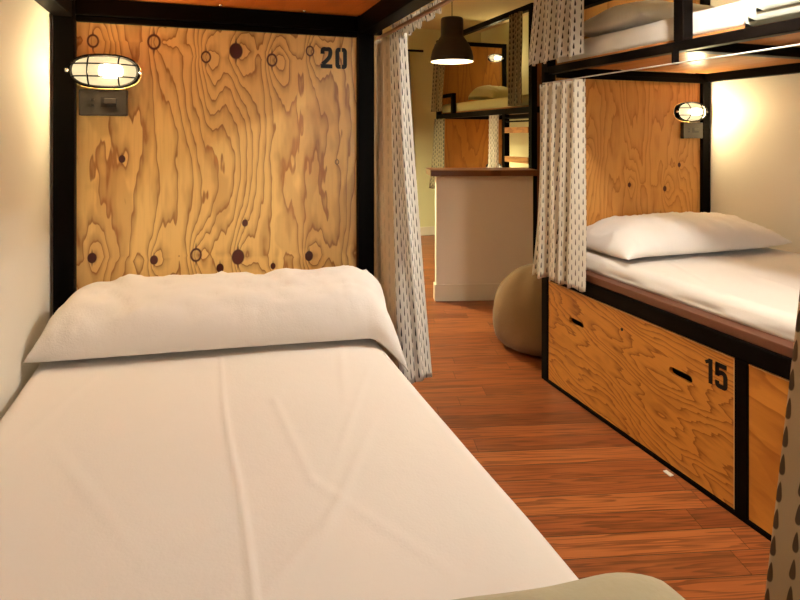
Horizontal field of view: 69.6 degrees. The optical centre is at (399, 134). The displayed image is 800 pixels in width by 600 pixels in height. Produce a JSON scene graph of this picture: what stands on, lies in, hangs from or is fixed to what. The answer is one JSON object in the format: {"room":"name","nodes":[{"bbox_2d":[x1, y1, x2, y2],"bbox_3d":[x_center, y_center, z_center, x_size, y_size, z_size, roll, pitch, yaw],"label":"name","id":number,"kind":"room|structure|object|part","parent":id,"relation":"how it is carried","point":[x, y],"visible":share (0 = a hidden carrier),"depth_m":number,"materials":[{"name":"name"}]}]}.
{"room":"dormitory","nodes":[
{"label":"dormitory","id":0,"kind":"room"},
{"bbox_2d":[0,0,52,420],"bbox_3d":[-1.271,-0.040,2.231,0.125,2.780,9.450,0,0,-19],"label":"wall","id":1,"kind":"structure","parent":0,"point":[26,28],"depth_m":1.41,"materials":[{"name":"paint"}]},
{"bbox_2d":[374,26,480,226],"bbox_3d":[-0.831,-0.040,7.397,4.350,2.780,0.120,0,0,-19],"label":"wall","id":2,"kind":"structure","parent":0,"point":[421,67],"depth_m":7.74,"materials":[{"name":"beige paint"}]},
{"bbox_2d":[408,49,422,51],"bbox_3d":[0.037,-1.118,7.595,0.560,0.032,0.075,0,0,-19],"label":"curtain rod","id":3,"kind":"object","parent":2,"relation":"attached to","point":[410,50],"visible":0.22,"depth_m":7.62,"materials":[{"name":"black metal"}]},
{"bbox_2d":[408,51,410,95],"bbox_3d":[0.005,-0.388,7.565,0.341,1.435,0.066,0,0,-19],"label":"curtain","id":4,"kind":"object","parent":3,"relation":"hanging from","point":[408,51],"visible":0.02,"depth_m":7.58,"materials":[{"name":"grey fabric"}]},
{"bbox_2d":[420,226,434,235],"bbox_3d":[-0.806,1.292,7.334,4.105,0.115,0.017,0,0,-19],"label":"baseboard","id":5,"kind":"structure","parent":2,"relation":"attached to","point":[430,230],"depth_m":7.73,"materials":[{"name":"white paint"}]},
{"bbox_2d":[390,0,533,31],"bbox_3d":[0.729,-1.470,2.927,4.400,0.080,9.750,0,0,-19],"label":"ceiling","id":6,"kind":"structure","parent":0,"point":[473,12],"depth_m":6.66,"materials":[{"name":"paint"}]},
{"bbox_2d":[431,16,473,64],"bbox_3d":[0.416,-1.007,4.602,0.344,0.844,0.344,0,0,-19],"label":"pendant lamp","id":7,"kind":"object","parent":6,"relation":"hanging from","point":[451,48],"visible":1,"depth_m":4.51,"materials":[{"name":"black metal"}]},
{"bbox_2d":[375,235,770,599],"bbox_3d":[0.750,1.380,2.934,4.155,0.060,9.450,0,0,-19],"label":"floor","id":8,"kind":"structure","parent":0,"point":[605,505],"depth_m":2.28,"materials":[{"name":"brown wood"}]},
{"bbox_2d":[35,0,453,313],"bbox_3d":[-0.182,0.100,0.831,0.996,2.500,2.170,0,0,-19],"label":"bunk bed","id":9,"kind":"object","parent":8,"relation":"on","point":[245,141],"visible":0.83,"depth_m":1.80,"materials":[{"name":"brown wood"}]},
{"bbox_3d":[-0.628,-0.371,0.673,0.050,0.062,2.065,0,0,-19],"label":"rail","id":10,"kind":"part","parent":9,"relation":"part of","materials":[{"name":"black metal"}]},
{"bbox_3d":[-0.973,0.100,1.673,0.055,2.500,0.050,0,0,-19],"label":"post","id":11,"kind":"part","parent":9,"relation":"part of","materials":[{"name":"black metal"}]},
{"bbox_2d":[79,89,127,115],"bbox_3d":[-0.874,-0.095,1.696,0.128,0.077,0.030,0,0,-19],"label":"power socket","id":12,"kind":"object","parent":9,"relation":"attached to","point":[92,102],"visible":1,"depth_m":1.69,"materials":[{"name":"plastic"}]},
{"bbox_2d":[91,97,116,107],"bbox_3d":[-0.869,-0.096,1.687,0.068,0.030,0.009,0,0,-19],"label":"outlet","id":13,"kind":"object","parent":12,"relation":"attached to","point":[96,102],"depth_m":1.68,"materials":[{"name":"black plastic"}]},
{"bbox_2d":[104,98,115,102],"bbox_3d":[-0.853,-0.101,1.690,0.031,0.015,0.004,0,0,-19],"label":"switch","id":14,"kind":"object","parent":12,"relation":"attached to","point":[106,100],"depth_m":1.69,"materials":[{"name":"plastic"}]},
{"bbox_2d":[64,54,142,88],"bbox_3d":[-0.864,-0.187,1.680,0.208,0.101,0.068,0,0,-19],"label":"wall lamp","id":15,"kind":"object","parent":9,"relation":"attached to","point":[102,71],"visible":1,"depth_m":1.68,"materials":[{"name":"black steel"},{"name":"frosted glass"}]},
{"bbox_3d":[-0.847,-0.187,1.684,0.065,0.040,0.032,0,0,-19],"label":"bulb","id":16,"kind":"part","parent":15,"relation":"part of","materials":[{"name":"beige glass"}]},
{"bbox_3d":[-0.552,0.186,1.835,0.855,1.068,0.018,0,0,-19],"label":"headboard","id":17,"kind":"part","parent":9,"relation":"part of","materials":[{"name":"brown wood"}]},
{"bbox_3d":[-0.200,-0.412,0.823,0.949,0.020,2.157,0,0,-19],"label":"board","id":18,"kind":"part","parent":9,"relation":"part of","materials":[{"name":"brown wood"}]},
{"bbox_2d":[0,338,578,599],"bbox_3d":[-0.237,0.631,0.819,0.866,0.141,2.042,0,0,-19],"label":"mattress","id":19,"kind":"object","parent":9,"relation":"on","point":[313,470],"visible":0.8,"depth_m":0.92,"materials":[{"name":"white fabric"}]},
{"bbox_2d":[24,265,408,371],"bbox_3d":[-0.466,0.509,1.584,0.935,0.238,0.330,0,0,-12],"label":"pillow","id":20,"kind":"object","parent":19,"relation":"on","point":[129,314],"visible":1,"depth_m":1.52,"materials":[{"name":"white fabric"}]},
{"bbox_2d":[454,572,684,599],"bbox_3d":[0.007,0.622,0.280,0.947,0.182,0.834,0,0,-19],"label":"blanket","id":21,"kind":"object","parent":19,"relation":"on","point":[618,585],"visible":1,"depth_m":0.68,"materials":[{"name":"beige fabric"}]},
{"bbox_3d":[-0.121,0.100,1.970,0.055,2.500,0.050,0,0,-19],"label":"post","id":22,"kind":"part","parent":9,"relation":"part of","materials":[{"name":"black metal"}]},
{"bbox_3d":[0.227,-0.371,0.971,0.053,0.062,2.065,0,0,-19],"label":"rail","id":23,"kind":"part","parent":9,"relation":"part of","materials":[{"name":"black metal"}]},
{"bbox_2d":[374,0,441,383],"bbox_3d":[0.033,0.209,1.832,0.134,1.162,0.559,0,0,-19],"label":"curtain","id":24,"kind":"object","parent":9,"relation":"hanging from","point":[398,261],"visible":0.88,"depth_m":1.85,"materials":[{"name":"fabric"}]},
{"bbox_3d":[0.278,-0.339,1.002,0.013,0.012,2.150,0,0,-19],"label":"curtain rod","id":25,"kind":"part","parent":9,"relation":"part of","materials":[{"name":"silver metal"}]},
{"bbox_2d":[764,292,799,599],"bbox_3d":[0.539,0.350,0.518,0.104,1.400,0.580,0,0,-19],"label":"curtain","id":26,"kind":"object","parent":9,"relation":"hanging from","point":[783,575],"visible":1,"depth_m":0.71,"materials":[{"name":"beige fabric"}]},
{"bbox_2d":[426,168,538,300],"bbox_3d":[0.674,0.817,4.816,0.885,1.066,0.370,0,0,-4],"label":"half wall","id":27,"kind":"structure","parent":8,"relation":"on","point":[484,216],"depth_m":4.70,"materials":[{"name":"paint"}]},
{"bbox_3d":[0.285,1.282,4.721,0.014,0.135,0.090,0,0,-4],"label":"baseboard","id":28,"kind":"part","parent":27,"relation":"part of","materials":[{"name":"white paint"}]},
{"bbox_3d":[0.688,1.282,4.695,0.814,0.135,0.014,0,0,-4],"label":"baseboard","id":29,"kind":"part","parent":27,"relation":"part of","materials":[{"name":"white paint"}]},
{"bbox_2d":[426,168,538,175],"bbox_3d":[0.674,0.308,4.816,0.885,0.048,0.370,0,0,-4],"label":"countertop","id":30,"kind":"structure","parent":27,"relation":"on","point":[430,171],"depth_m":4.64,"materials":[{"name":"brown wood"}]},
{"bbox_2d":[493,264,541,356],"bbox_3d":[0.928,1.091,3.711,0.685,0.518,0.642,0,0,-19],"label":"bean bag","id":31,"kind":"object","parent":8,"relation":"on","point":[517,307],"visible":0.45,"depth_m":3.51,"materials":[{"name":"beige fabric"}]},
{"bbox_2d":[436,3,611,261],"bbox_3d":[1.235,0.100,6.157,0.951,2.500,2.140,0,0,-19],"label":"bunk bed","id":32,"kind":"object","parent":8,"relation":"on","point":[466,132],"visible":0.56,"depth_m":7.04,"materials":[{"name":"black metal"}]},
{"bbox_2d":[429,119,444,188],"bbox_3d":[0.441,0.229,6.882,0.068,0.842,0.391,0,0,-19],"label":"curtain","id":33,"kind":"object","parent":32,"relation":"hanging from","point":[438,151],"visible":0.78,"depth_m":6.83,"materials":[{"name":"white fabric"}]},
{"bbox_2d":[431,45,444,111],"bbox_3d":[0.461,-0.689,6.841,0.058,0.818,0.382,0,0,-19],"label":"curtain","id":34,"kind":"object","parent":32,"relation":"hanging from","point":[438,69],"visible":0.64,"depth_m":6.83,"materials":[{"name":"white fabric"}]},
{"bbox_3d":[0.548,-0.365,6.771,0.045,0.230,0.430,0,0,-19],"label":"guard rail","id":35,"kind":"part","parent":32,"relation":"part of","materials":[{"name":"black metal"}]},
{"bbox_3d":[0.894,-0.684,7.147,0.833,0.830,0.018,0,0,-19],"label":"headboard","id":36,"kind":"part","parent":32,"relation":"part of","materials":[{"name":"orange wood"}]},
{"bbox_3d":[0.894,0.303,7.147,0.833,0.994,0.018,0,0,-19],"label":"headboard","id":37,"kind":"part","parent":32,"relation":"part of","materials":[{"name":"orange wood"}]},
{"bbox_3d":[0.815,-0.223,6.011,0.050,0.055,2.040,0,0,-19],"label":"rail","id":38,"kind":"part","parent":32,"relation":"part of","materials":[{"name":"black metal"}]},
{"bbox_3d":[1.263,-0.259,6.167,0.888,0.018,2.030,0,0,-19],"label":"board","id":39,"kind":"part","parent":32,"relation":"part of","materials":[{"name":"black metal"}]},
{"bbox_2d":[443,94,528,112],"bbox_3d":[1.235,-0.321,6.168,0.825,0.104,2.000,0,0,-19],"label":"mattress","id":40,"kind":"object","parent":32,"relation":"on","point":[497,102],"visible":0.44,"depth_m":5.97,"materials":[{"name":"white fabric"}]},
{"bbox_2d":[468,85,507,99],"bbox_3d":[1.139,-0.494,6.770,0.520,0.198,0.420,0,0,-33],"label":"pillow","id":41,"kind":"object","parent":40,"relation":"on","point":[484,92],"visible":0.69,"depth_m":6.63,"materials":[{"name":"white fabric"}]},
{"bbox_2d":[488,115,498,167],"bbox_3d":[0.901,0.249,5.596,0.050,0.882,0.220,0,0,-13],"label":"curtain","id":42,"kind":"object","parent":32,"relation":"hanging from","point":[493,151],"visible":0.61,"depth_m":5.56,"materials":[{"name":"fabric"}]},
{"bbox_2d":[488,54,503,62],"bbox_3d":[1.204,-0.965,7.208,0.218,0.106,0.068,0,0,-19],"label":"wall lamp","id":43,"kind":"object","parent":32,"relation":"attached to","point":[495,58],"visible":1,"depth_m":7.21,"materials":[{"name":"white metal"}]},
{"bbox_3d":[0.815,-1.125,6.011,0.050,0.050,2.040,0,0,-19],"label":"rail","id":44,"kind":"part","parent":32,"relation":"part of","materials":[{"name":"black metal"}]},
{"bbox_3d":[1.315,0.100,7.292,0.055,2.500,0.050,0,0,-19],"label":"post","id":45,"kind":"part","parent":32,"relation":"part of","materials":[{"name":"black metal"}]},
{"bbox_2d":[508,11,522,105],"bbox_3d":[1.049,-0.681,5.188,0.048,0.833,0.231,0,0,-19],"label":"curtain","id":46,"kind":"object","parent":32,"relation":"hanging from","point":[516,19],"visible":1,"depth_m":5.17,"materials":[{"name":"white fabric"}]},
{"bbox_3d":[1.661,-0.223,6.306,0.050,0.055,2.040,0,0,-19],"label":"rail","id":47,"kind":"part","parent":32,"relation":"part of","materials":[{"name":"black metal"}]},
{"bbox_3d":[1.161,0.100,5.025,0.055,2.500,0.050,0,0,-19],"label":"post","id":48,"kind":"part","parent":32,"relation":"part of","materials":[{"name":"black metal"}]},
{"bbox_3d":[1.581,0.428,5.173,0.833,1.244,0.018,0,0,-19],"label":"panel","id":49,"kind":"part","parent":32,"relation":"part of","materials":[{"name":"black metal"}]},
{"bbox_3d":[1.581,-0.550,5.173,0.833,0.599,0.018,0,0,-19],"label":"panel","id":50,"kind":"part","parent":32,"relation":"part of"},
{"bbox_2d":[663,470,673,475],"bbox_3d":[1.069,1.348,2.292,0.018,0.003,0.037,0,0,-19],"label":"paper scrap","id":51,"kind":"object","parent":8,"relation":"on","point":[664,471],"visible":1,"depth_m":2.29,"materials":[{"name":"white paper"}]},
{"bbox_2d":[542,0,799,540],"bbox_3d":[1.718,0.100,2.232,1.193,2.500,2.428,0,0,-19],"label":"bunk bed","id":52,"kind":"object","parent":8,"relation":"on","point":[704,394],"visible":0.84,"depth_m":2.56,"materials":[{"name":"brown wood"}]},
{"bbox_3d":[0.820,0.100,3.175,0.055,2.500,0.058,0,0,-19],"label":"post","id":53,"kind":"part","parent":52,"relation":"part of","materials":[{"name":"black metal"}]},
{"bbox_2d":[528,0,583,65],"bbox_3d":[0.791,-0.762,2.994,0.066,0.775,0.466,0,0,-21],"label":"curtain","id":54,"kind":"object","parent":52,"relation":"hanging from","point":[557,30],"visible":1,"depth_m":2.99,"materials":[{"name":"fabric"}]},
{"bbox_2d":[532,79,585,291],"bbox_3d":[0.813,0.253,2.983,0.058,1.054,0.430,0,0,-19],"label":"curtain","id":55,"kind":"object","parent":52,"relation":"hanging from","point":[560,245],"visible":1,"depth_m":2.91,"materials":[{"name":"fabric"}]},
{"bbox_3d":[1.340,-0.746,3.357,1.045,0.707,0.018,0,0,-19],"label":"headboard","id":56,"kind":"part","parent":52,"relation":"part of","materials":[{"name":"brown wood"}]},
{"bbox_3d":[1.340,0.195,3.357,1.045,1.051,0.018,0,0,-19],"label":"headboard","id":57,"kind":"part","parent":52,"relation":"part of","materials":[{"name":"brown wood"}]},
{"bbox_3d":[1.064,1.065,2.613,0.015,0.510,1.135,0,0,-19],"label":"drawer interior","id":58,"kind":"part","parent":52,"relation":"part of","materials":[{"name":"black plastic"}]},
{"bbox_3d":[0.981,-0.526,2.705,0.050,0.308,0.935,0,0,-19],"label":"guard rail","id":59,"kind":"part","parent":52,"relation":"part of","materials":[{"name":"black metal"}]},
{"bbox_3d":[1.009,1.063,2.594,0.018,0.538,1.155,0,0,-19],"label":"drawer","id":60,"kind":"part","parent":52,"relation":"part of","materials":[{"name":"brown wood"}]},
{"bbox_2d":[557,0,745,62],"bbox_3d":[1.749,-0.444,2.252,1.097,0.108,2.265,0,0,-19],"label":"mattress","id":61,"kind":"object","parent":52,"relation":"on","point":[728,16],"visible":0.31,"depth_m":2.45,"materials":[{"name":"white fabric"}]},
{"bbox_2d":[584,0,715,36],"bbox_3d":[1.394,-0.588,2.994,0.878,0.178,0.550,0,0,-19],"label":"pillow","id":62,"kind":"object","parent":61,"relation":"on","point":[633,14],"visible":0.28,"depth_m":2.75,"materials":[{"name":"white fabric"}]},
{"bbox_2d":[744,0,799,27],"bbox_3d":[1.618,-0.476,1.694,0.630,0.196,0.908,0,0,-19],"label":"towel","id":63,"kind":"object","parent":61,"relation":"on","point":[756,12],"visible":0.99,"depth_m":1.91,"materials":[{"name":"white fabric"}]},
{"bbox_3d":[1.203,1.343,2.051,0.040,0.014,2.315,0,0,-19],"label":"rail","id":64,"kind":"part","parent":52,"relation":"part of","materials":[{"name":"black metal"}]},
{"bbox_3d":[1.208,0.756,2.053,0.050,0.068,2.315,0,0,-19],"label":"rail","id":65,"kind":"part","parent":52,"relation":"part of","materials":[{"name":"black metal"}]},
{"bbox_3d":[1.163,-0.281,2.019,0.006,0.006,2.350,0,0,-19],"label":"curtain rod","id":66,"kind":"part","parent":52,"relation":"part of","materials":[{"name":"silver metal"}]},
{"bbox_3d":[1.205,-0.352,2.052,0.045,0.040,2.315,0,0,-19],"label":"rail","id":67,"kind":"part","parent":52,"relation":"part of","materials":[{"name":"black metal"}]},
{"bbox_3d":[1.755,-0.381,2.241,1.112,0.018,2.300,0,0,-19],"label":"board","id":68,"kind":"part","parent":52,"relation":"part of","materials":[{"name":"brown wood"}]},
{"bbox_3d":[1.737,0.705,2.237,1.148,0.034,2.305,0,0,-19],"label":"board","id":69,"kind":"part","parent":52,"relation":"part of","materials":[{"name":"brown wood"}]},
{"bbox_2d":[674,102,707,121],"bbox_3d":[1.762,-0.140,3.458,0.243,0.119,0.069,0,0,-19],"label":"wall lamp","id":70,"kind":"object","parent":52,"relation":"attached to","point":[685,111],"visible":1,"depth_m":3.45,"materials":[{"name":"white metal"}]},
{"bbox_3d":[1.781,-0.140,3.463,0.076,0.040,0.032,0,0,-19],"label":"bulb","id":71,"kind":"part","parent":70,"relation":"part of","materials":[{"name":"beige glass"}]},
{"bbox_2d":[680,122,702,138],"bbox_3d":[1.767,-0.028,3.480,0.150,0.098,0.030,0,0,-19],"label":"power socket","id":72,"kind":"object","parent":52,"relation":"attached to","point":[687,129],"visible":1,"depth_m":3.47,"materials":[{"name":"plastic"}]},
{"bbox_2d":[586,247,799,341],"bbox_3d":[1.756,0.645,2.257,1.091,0.085,2.270,0,0,-19],"label":"mattress","id":73,"kind":"object","parent":52,"relation":"on","point":[758,288],"visible":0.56,"depth_m":2.45,"materials":[{"name":"white fabric"}]},
{"bbox_2d":[586,211,791,259],"bbox_3d":[1.461,0.508,3.058,1.048,0.189,0.542,0,0,-19],"label":"pillow","id":74,"kind":"object","parent":73,"relation":"on","point":[626,237],"visible":0.91,"depth_m":2.87,"materials":[{"name":"white fabric"}]},
{"bbox_3d":[1.863,0.100,3.538,0.060,2.500,0.058,0,0,-19],"label":"post","id":75,"kind":"part","parent":52,"relation":"part of","materials":[{"name":"black metal"}]},
{"bbox_3d":[1.217,1.064,2.025,0.050,0.548,0.049,0,0,-19],"label":"drawer post","id":76,"kind":"part","parent":52,"relation":"part of","materials":[{"name":"black metal"}]},
{"bbox_3d":[2.260,-0.347,2.419,0.045,0.050,2.315,0,0,-19],"label":"rail","id":77,"kind":"part","parent":52,"relation":"part of","materials":[{"name":"black metal"}]},
{"bbox_3d":[1.397,1.063,1.479,0.018,0.538,1.092,0,0,-19],"label":"drawer","id":78,"kind":"part","parent":52,"relation":"part of","materials":[{"name":"brown wood"}]},
{"bbox_2d":[481,15,677,167],"bbox_3d":[1.891,-0.040,6.010,0.120,2.780,4.390,0,0,-19],"label":"wall","id":79,"kind":"structure","parent":0,"point":[518,142],"depth_m":7.05,"materials":[{"name":"beige paint"}]},
{"bbox_2d":[691,0,799,253],"bbox_3d":[2.762,-0.040,1.310,0.162,2.780,5.060,0,0,-19],"label":"wall","id":80,"kind":"structure","parent":0,"point":[755,122],"depth_m":3.22,"materials":[{"name":"paint"}]}
]}

